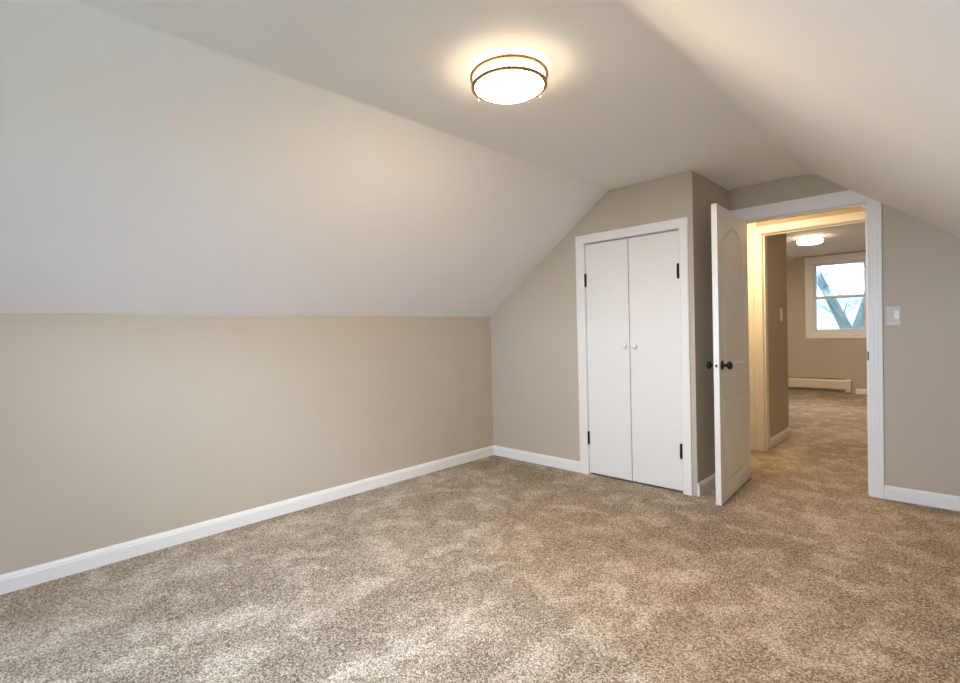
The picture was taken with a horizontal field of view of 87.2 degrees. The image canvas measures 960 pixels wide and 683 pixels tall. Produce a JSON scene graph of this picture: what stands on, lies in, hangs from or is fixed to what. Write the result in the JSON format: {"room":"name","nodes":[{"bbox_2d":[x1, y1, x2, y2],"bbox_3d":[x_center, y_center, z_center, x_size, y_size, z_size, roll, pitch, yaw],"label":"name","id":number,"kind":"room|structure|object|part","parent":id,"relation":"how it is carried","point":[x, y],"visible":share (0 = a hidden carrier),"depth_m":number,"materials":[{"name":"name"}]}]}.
{"room":"empty attic bedroom","nodes":[
{"label":"empty attic bedroom","id":0,"kind":"room"},
{"bbox_2d":[0,313,492,574],"bbox_3d":[-1.034,0.482,3.804,0.100,1.385,6.580,0,2,44],"label":"wall","id":1,"kind":"structure","parent":0,"point":[115,429],"depth_m":3.07,"materials":[{"name":"beige paint"}]},
{"bbox_2d":[0,445,493,594],"bbox_3d":[-1.566,1.135,3.170,0.014,0.091,4.888,0,2,44],"label":"baseboard","id":2,"kind":"structure","parent":1,"relation":"attached to","point":[38,574],"depth_m":3.06,"materials":[{"name":"white paint"}]},
{"bbox_2d":[0,0,606,316],"bbox_3d":[-0.599,-0.803,3.325,1.403,1.252,6.580,0,2,44],"label":"ceiling","id":3,"kind":"structure","parent":0,"point":[143,171],"depth_m":2.47,"materials":[{"name":"white paint"}]},
{"bbox_2d":[63,0,816,191],"bbox_3d":[0.344,-1.278,2.388,1.276,0.316,6.580,0,2,44],"label":"ceiling","id":4,"kind":"structure","parent":0,"point":[623,103],"depth_m":2.10,"materials":[{"name":"white paint"}]},
{"bbox_2d":[470,49,547,103],"bbox_3d":[0.121,-1.085,2.100,0.325,0.090,0.325,-1,1,4],"label":"ceiling light","id":5,"kind":"object","parent":4,"relation":"attached to","point":[508,78],"visible":1,"depth_m":2.02,"materials":[{"name":"white glass"}]},
{"bbox_2d":[0,390,959,682],"bbox_3d":[2.179,1.093,4.307,3.996,0.060,11.980,0,2,44],"label":"floor","id":6,"kind":"structure","parent":0,"point":[493,568],"depth_m":2.35,"materials":[{"name":"beige carpet"}]},
{"bbox_2d":[490,171,701,495],"bbox_3d":[0.838,-0.036,4.254,1.960,2.308,0.090,0,2,44],"label":"wall","id":7,"kind":"structure","parent":0,"point":[534,347],"depth_m":4.35,"materials":[{"name":"beige paint"}]},
{"bbox_2d":[494,445,579,472],"bbox_3d":[0.491,1.056,4.567,0.987,0.091,0.014,0,2,44],"label":"baseboard","id":8,"kind":"structure","parent":7,"relation":"attached to","point":[562,463],"depth_m":4.52,"materials":[{"name":"white paint"}]},
{"bbox_2d":[584,239,632,480],"bbox_3d":[1.019,0.146,4.029,0.386,1.875,0.068,0,2,44],"label":"door","id":9,"kind":"structure","parent":7,"relation":"in","point":[606,278],"depth_m":4.02,"materials":[{"name":"white paint"}]},
{"bbox_2d":[575,217,692,495],"bbox_3d":[1.182,0.111,3.914,0.926,1.970,0.107,0,2,44],"label":"door frame","id":10,"kind":"structure","parent":7,"relation":"attached to","point":[681,223],"depth_m":3.75,"materials":[{"name":"white paint"}]},
{"bbox_2d":[628,230,682,490],"bbox_3d":[1.303,0.144,3.753,0.395,1.875,0.068,0,2,44],"label":"door","id":11,"kind":"structure","parent":7,"relation":"in","point":[654,281],"depth_m":3.75,"materials":[{"name":"white paint"}]},
{"bbox_2d":[697,174,728,479],"bbox_3d":[1.769,-0.052,3.870,0.090,2.308,0.658,0,2,44],"label":"wall","id":12,"kind":"structure","parent":0,"point":[709,192],"depth_m":3.70,"materials":[{"name":"beige paint"}]},
{"bbox_2d":[697,473,715,496],"bbox_3d":[1.798,1.037,3.817,0.014,0.091,0.734,0,2,44],"label":"baseboard","id":13,"kind":"structure","parent":12,"relation":"attached to","point":[707,484],"depth_m":3.65,"materials":[{"name":"white paint"}]},
{"bbox_2d":[767,234,788,437],"bbox_3d":[2.342,-0.260,5.813,1.943,2.620,0.730,0,2,44],"label":"wall","id":14,"kind":"structure","parent":0,"point":[776,244],"depth_m":5.13,"materials":[{"name":"beige paint"}]},
{"bbox_2d":[770,427,789,447],"bbox_3d":[3.080,0.979,5.160,0.014,0.091,0.715,0,2,44],"label":"baseboard","id":15,"kind":"structure","parent":14,"relation":"attached to","point":[784,434],"depth_m":5.12,"materials":[{"name":"white paint"}]},
{"bbox_2d":[780,308,782,320],"bbox_3d":[3.124,-0.279,5.212,0.017,0.130,0.075,0,2,44],"label":"light switch","id":16,"kind":"object","parent":14,"relation":"attached to","point":[781,311],"visible":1,"depth_m":5.21,"materials":[{"name":"white plastic"}]},
{"bbox_2d":[786,255,794,263],"bbox_3d":[3.470,-1.124,7.643,1.217,1.175,4.980,0,2,44],"label":"ceiling","id":17,"kind":"structure","parent":0,"point":[789,259],"depth_m":8.88,"materials":[{"name":"white paint"}]},
{"bbox_2d":[633,0,959,236],"bbox_3d":[1.284,-0.807,1.493,1.334,1.238,6.580,0,2,44],"label":"ceiling","id":18,"kind":"structure","parent":0,"point":[865,94],"depth_m":1.49,"materials":[{"name":"white paint"}]},
{"bbox_2d":[756,206,864,226],"bbox_3d":[2.694,-0.326,4.847,3.996,2.770,0.160,0,2,44],"label":"wall","id":19,"kind":"structure","parent":0,"point":[854,209],"depth_m":4.46,"materials":[{"name":"beige paint"}]},
{"bbox_2d":[747,223,756,449],"bbox_3d":[2.582,-0.099,4.837,0.165,2.284,0.024,0,2,44],"label":"trim","id":20,"kind":"structure","parent":19,"relation":"attached to","point":[750,225],"depth_m":4.81,"materials":[{"name":"white paint"}]},
{"bbox_2d":[752,211,864,450],"bbox_3d":[3.015,-0.026,4.536,0.949,2.126,0.177,0,2,44],"label":"door frame","id":21,"kind":"structure","parent":19,"relation":"attached to","point":[757,232],"depth_m":4.77,"materials":[{"name":"white paint"}]},
{"bbox_2d":[786,223,865,257],"bbox_3d":[4.473,-1.561,6.649,1.633,0.316,4.980,0,2,44],"label":"ceiling","id":22,"kind":"structure","parent":0,"point":[848,238],"depth_m":7.36,"materials":[{"name":"white paint"}]},
{"bbox_2d":[795,235,824,244],"bbox_3d":[4.526,-1.384,6.912,0.341,0.094,0.341,-1,1,34],"label":"ceiling light","id":23,"kind":"object","parent":22,"relation":"attached to","point":[807,240],"visible":1,"depth_m":6.81,"materials":[{"name":"white glass"}]},
{"bbox_2d":[797,238,821,244],"bbox_3d":[4.526,-1.375,6.913,0.300,0.076,0.300,-1,1,34],"label":"diffuser","id":24,"kind":"object","parent":23,"relation":"attached to","point":[801,241],"depth_m":6.82,"materials":[{"name":"white glass"}]},
{"bbox_2d":[787,250,866,393],"bbox_3d":[6.269,-0.486,8.522,3.996,2.770,0.140,0,2,44],"label":"wall","id":25,"kind":"structure","parent":0,"point":[835,358],"depth_m":8.85,"materials":[{"name":"beige paint"}]},
{"bbox_2d":[788,377,851,392],"bbox_3d":[5.676,0.748,9.009,1.563,0.225,0.066,0,2,44],"label":"baseboard heater","id":26,"kind":"object","parent":25,"relation":"attached to","point":[793,382],"visible":0.52,"depth_m":8.75,"materials":[{"name":"beige metal"}]},
{"bbox_2d":[805,252,866,338],"bbox_3d":[6.147,-0.765,8.610,0.980,1.420,0.147,0,2,44],"label":"window","id":27,"kind":"structure","parent":25,"relation":"in","point":[832,310],"depth_m":8.64,"materials":[{"name":"clear glass"}]},
{"bbox_3d":[6.160,-1.051,8.626,0.746,0.615,0.028,0,2,44],"label":"sash","id":28,"kind":"part","parent":27,"relation":"part of","materials":[{"name":"clear glass"}]},
{"bbox_3d":[6.146,-0.479,8.606,0.746,0.615,0.028,0,2,44],"label":"sash","id":29,"kind":"part","parent":27,"relation":"part of","materials":[{"name":"clear glass"}]},
{"bbox_3d":[6.146,-0.479,8.606,0.674,0.543,0.006,0,2,44],"label":"glass pane","id":30,"kind":"part","parent":27,"relation":"part of","materials":[{"name":"clear glass"}]},
{"bbox_3d":[6.160,-1.051,8.626,0.674,0.543,0.006,0,2,44],"label":"glass pane","id":31,"kind":"part","parent":27,"relation":"part of","materials":[{"name":"clear glass"}]},
{"bbox_2d":[856,389,866,394],"bbox_3d":[6.955,0.830,7.805,1.825,0.091,0.014,0,2,44],"label":"baseboard","id":32,"kind":"structure","parent":25,"relation":"attached to","point":[858,391],"depth_m":8.38,"materials":[{"name":"white paint"}]},
{"bbox_2d":[729,174,959,495],"bbox_3d":[2.024,-0.064,4.157,3.796,2.308,0.110,0,2,44],"label":"wall","id":33,"kind":"structure","parent":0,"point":[921,260],"depth_m":3.29,"materials":[{"name":"beige paint"}]},
{"bbox_2d":[730,190,883,498],"bbox_3d":[2.411,0.007,3.772,0.962,2.120,0.127,0,2,44],"label":"door frame","id":34,"kind":"structure","parent":33,"relation":"attached to","point":[874,208],"depth_m":3.44,"materials":[{"name":"white paint"}]},
{"bbox_2d":[706,203,750,505],"bbox_3d":[1.822,0.079,3.632,0.163,1.992,0.830,-1,1,40],"label":"door","id":35,"kind":"structure","parent":34,"relation":"attached to","point":[728,230],"depth_m":3.52,"materials":[{"name":"white paint"}]},
{"bbox_3d":[1.563,0.160,3.408,0.058,0.055,0.055,-1,1,40],"label":"knob","id":36,"kind":"part","parent":35,"relation":"part of","materials":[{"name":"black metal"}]},
{"bbox_3d":[1.643,0.159,3.340,0.058,0.055,0.055,-1,1,40],"label":"knob","id":37,"kind":"part","parent":35,"relation":"part of","materials":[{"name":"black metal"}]},
{"bbox_2d":[886,306,900,325],"bbox_3d":[2.753,-0.172,3.354,0.080,0.132,0.018,0,2,44],"label":"light switch","id":38,"kind":"object","parent":33,"relation":"attached to","point":[893,313],"visible":1,"depth_m":3.35,"materials":[{"name":"beige plastic"}]},
{"bbox_2d":[884,485,959,510],"bbox_3d":[3.056,1.018,3.114,0.874,0.091,0.014,0,2,44],"label":"baseboard","id":39,"kind":"structure","parent":33,"relation":"attached to","point":[938,500],"depth_m":3.28,"materials":[{"name":"white paint"}]}
]}

